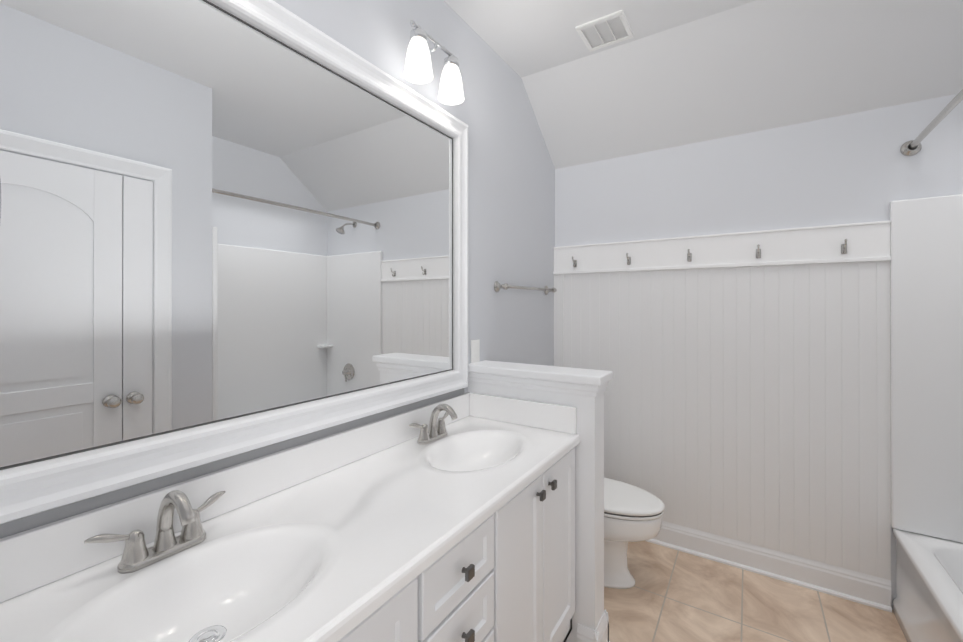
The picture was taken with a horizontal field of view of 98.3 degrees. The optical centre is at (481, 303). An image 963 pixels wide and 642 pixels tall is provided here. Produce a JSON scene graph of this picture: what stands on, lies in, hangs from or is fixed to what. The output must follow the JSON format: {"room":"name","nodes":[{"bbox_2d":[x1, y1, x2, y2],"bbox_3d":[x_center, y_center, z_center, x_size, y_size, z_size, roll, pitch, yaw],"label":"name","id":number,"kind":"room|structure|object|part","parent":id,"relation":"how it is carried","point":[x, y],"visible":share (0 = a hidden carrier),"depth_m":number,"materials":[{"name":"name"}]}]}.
{"room":"bathroom","nodes":[
{"label":"bathroom","id":0,"kind":"room"},
{"bbox_2d":[273,0,554,392],"bbox_3d":[-0.440,-0.025,1.521,0.120,2.950,3.578,0,0,33],"label":"wall","id":1,"kind":"structure","parent":0,"point":[511,204],"depth_m":2.17,"materials":[{"name":"white paint"}]},
{"bbox_2d":[0,388,463,538],"bbox_3d":[-0.508,0.409,1.301,0.001,0.042,1.583,0,0,33],"label":"wall strip","id":2,"kind":"object","parent":1,"relation":"attached to","point":[13,527],"visible":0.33,"depth_m":0.99,"materials":[{"name":"grey paint"}]},
{"bbox_2d":[0,0,467,523],"bbox_3d":[-0.487,-0.223,1.298,0.042,1.225,1.541,0,0,33],"label":"mirror","id":3,"kind":"object","parent":1,"relation":"attached to","point":[229,228],"visible":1,"depth_m":1.01,"materials":[{"name":"clear glass"}]},
{"bbox_2d":[404,20,464,104],"bbox_3d":[-0.196,-0.961,1.655,0.147,0.218,0.315,0,0,33],"label":"sconce","id":4,"kind":"object","parent":1,"relation":"attached to","point":[418,68],"visible":1,"depth_m":1.61,"materials":[{"name":"white glass"}]},
{"bbox_2d":[471,340,479,362],"bbox_3d":[-0.030,0.237,2.042,0.007,0.116,0.072,0,0,33],"label":"electrical outlet","id":5,"kind":"object","parent":1,"relation":"attached to","point":[475,350],"visible":0.81,"depth_m":2.04,"materials":[{"name":"white plastic"}]},
{"bbox_2d":[494,281,556,294],"bbox_3d":[0.283,-0.089,2.475,0.068,0.059,0.715,0,0,33],"label":"towel bar","id":6,"kind":"object","parent":1,"relation":"attached to","point":[506,286],"visible":1,"depth_m":2.31,"materials":[{"name":"silver metal"}]},
{"bbox_2d":[468,382,603,641],"bbox_3d":[0.227,0.887,1.877,0.616,1.128,0.122,0,0,33],"label":"wall","id":7,"kind":"structure","parent":0,"point":[589,530],"depth_m":1.69,"materials":[{"name":"white paint"}]},
{"bbox_2d":[468,360,612,396],"bbox_3d":[0.240,0.330,1.870,0.648,0.085,0.182,0,0,33],"label":"ledge","id":8,"kind":"object","parent":7,"relation":"on","point":[584,382],"depth_m":1.78,"materials":[{"name":"white paint"}]},
{"bbox_2d":[577,609,609,641],"bbox_3d":[0.238,1.378,1.869,0.643,0.146,0.176,0,0,33],"label":"baseboard","id":9,"kind":"structure","parent":7,"relation":"attached to","point":[600,633],"depth_m":1.68,"materials":[{"name":"white paint"}]},
{"bbox_2d":[444,0,962,168],"bbox_3d":[0.659,-1.271,0.820,2.730,0.662,3.578,0,0,33],"label":"ceiling","id":10,"kind":"structure","parent":0,"point":[672,73],"depth_m":2.03,"materials":[{"name":"white paint"}]},
{"bbox_2d":[575,10,633,51],"bbox_3d":[0.608,-1.334,2.047,0.224,0.010,0.224,0,0,33],"label":"ceiling vent","id":11,"kind":"object","parent":10,"relation":"in","point":[606,31],"visible":1,"depth_m":2.04,"materials":[{"name":"white plastic"}]},
{"bbox_2d":[604,541,906,641],"bbox_3d":[0.659,1.478,0.813,2.730,0.060,3.578,0,0,33],"label":"floor","id":12,"kind":"structure","parent":0,"point":[672,595],"depth_m":1.97,"materials":[{"name":"tile"}]},
{"bbox_2d":[0,392,579,641],"bbox_3d":[-0.262,0.917,1.159,0.563,1.063,1.611,0,0,33],"label":"bathroom vanity","id":13,"kind":"object","parent":12,"relation":"on","point":[451,519],"visible":1,"depth_m":0.97,"materials":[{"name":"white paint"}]},
{"bbox_2d":[84,490,224,573],"bbox_3d":[-0.633,0.457,0.858,0.144,0.143,0.251,0,0,33],"label":"faucet","id":14,"kind":"object","parent":13,"relation":"on","point":[169,553],"depth_m":0.86,"materials":[{"name":"silver metal"}]},
{"bbox_2d":[409,404,457,443],"bbox_3d":[-0.152,0.458,1.609,0.144,0.143,0.251,0,0,33],"label":"faucet","id":15,"kind":"object","parent":13,"relation":"on","point":[437,433],"depth_m":1.61,"materials":[{"name":"silver metal"}]},
{"bbox_2d":[604,478,663,588],"bbox_3d":[0.587,1.046,2.281,0.771,0.812,0.472,0,0,33],"label":"toilet","id":16,"kind":"object","parent":12,"relation":"on","point":[632,513],"visible":0.29,"depth_m":2.10,"materials":[{"name":"white ceramic"}]},
{"bbox_3d":[0.673,1.028,2.226,0.567,0.049,0.376,0,0,33],"label":"seat","id":17,"kind":"part","parent":16,"relation":"part of","materials":[{"name":"white plastic"}]},
{"bbox_2d":[890,194,962,641],"bbox_3d":[1.885,0.327,1.160,0.790,2.245,1.434,0,0,33],"label":"tub","id":18,"kind":"object","parent":12,"relation":"on","point":[926,343],"visible":0.98,"depth_m":1.87,"materials":[{"name":"white plastic"}]},
{"bbox_2d":[893,529,962,641],"bbox_3d":[1.887,1.252,1.155,0.783,0.395,1.432,0,0,33],"label":"bathtub","id":19,"kind":"object","parent":12,"relation":"on","point":[928,602],"depth_m":1.73,"materials":[{"name":"white ceramic"}]},
{"bbox_2d":[554,94,962,609],"bbox_3d":[1.637,-0.024,2.232,2.610,2.950,0.139,0,0,33],"label":"wall","id":20,"kind":"structure","parent":0,"point":[750,405],"depth_m":2.25,"materials":[{"name":"white paint"}]},
{"bbox_2d":[553,220,890,274],"bbox_3d":[1.205,-0.296,2.405,1.697,0.189,0.072,0,0,33],"label":"hook rail","id":21,"kind":"object","parent":20,"relation":"attached to","point":[858,242],"visible":1,"depth_m":2.29,"materials":[{"name":"white paint"}]},
{"bbox_2d":[646,521,891,612],"bbox_3d":[1.218,1.379,2.421,1.698,0.146,0.027,0,0,33],"label":"baseboard","id":22,"kind":"structure","parent":20,"relation":"attached to","point":[856,586],"depth_m":2.19,"materials":[{"name":"white paint"}]},
{"bbox_2d":[900,89,962,155],"bbox_3d":[1.613,-0.725,1.335,0.072,0.072,1.437,0,0,33],"label":"shower curtain rod","id":23,"kind":"object","parent":20,"relation":"attached to","point":[910,149],"visible":1,"depth_m":1.71,"materials":[{"name":"silver metal"}]}
]}

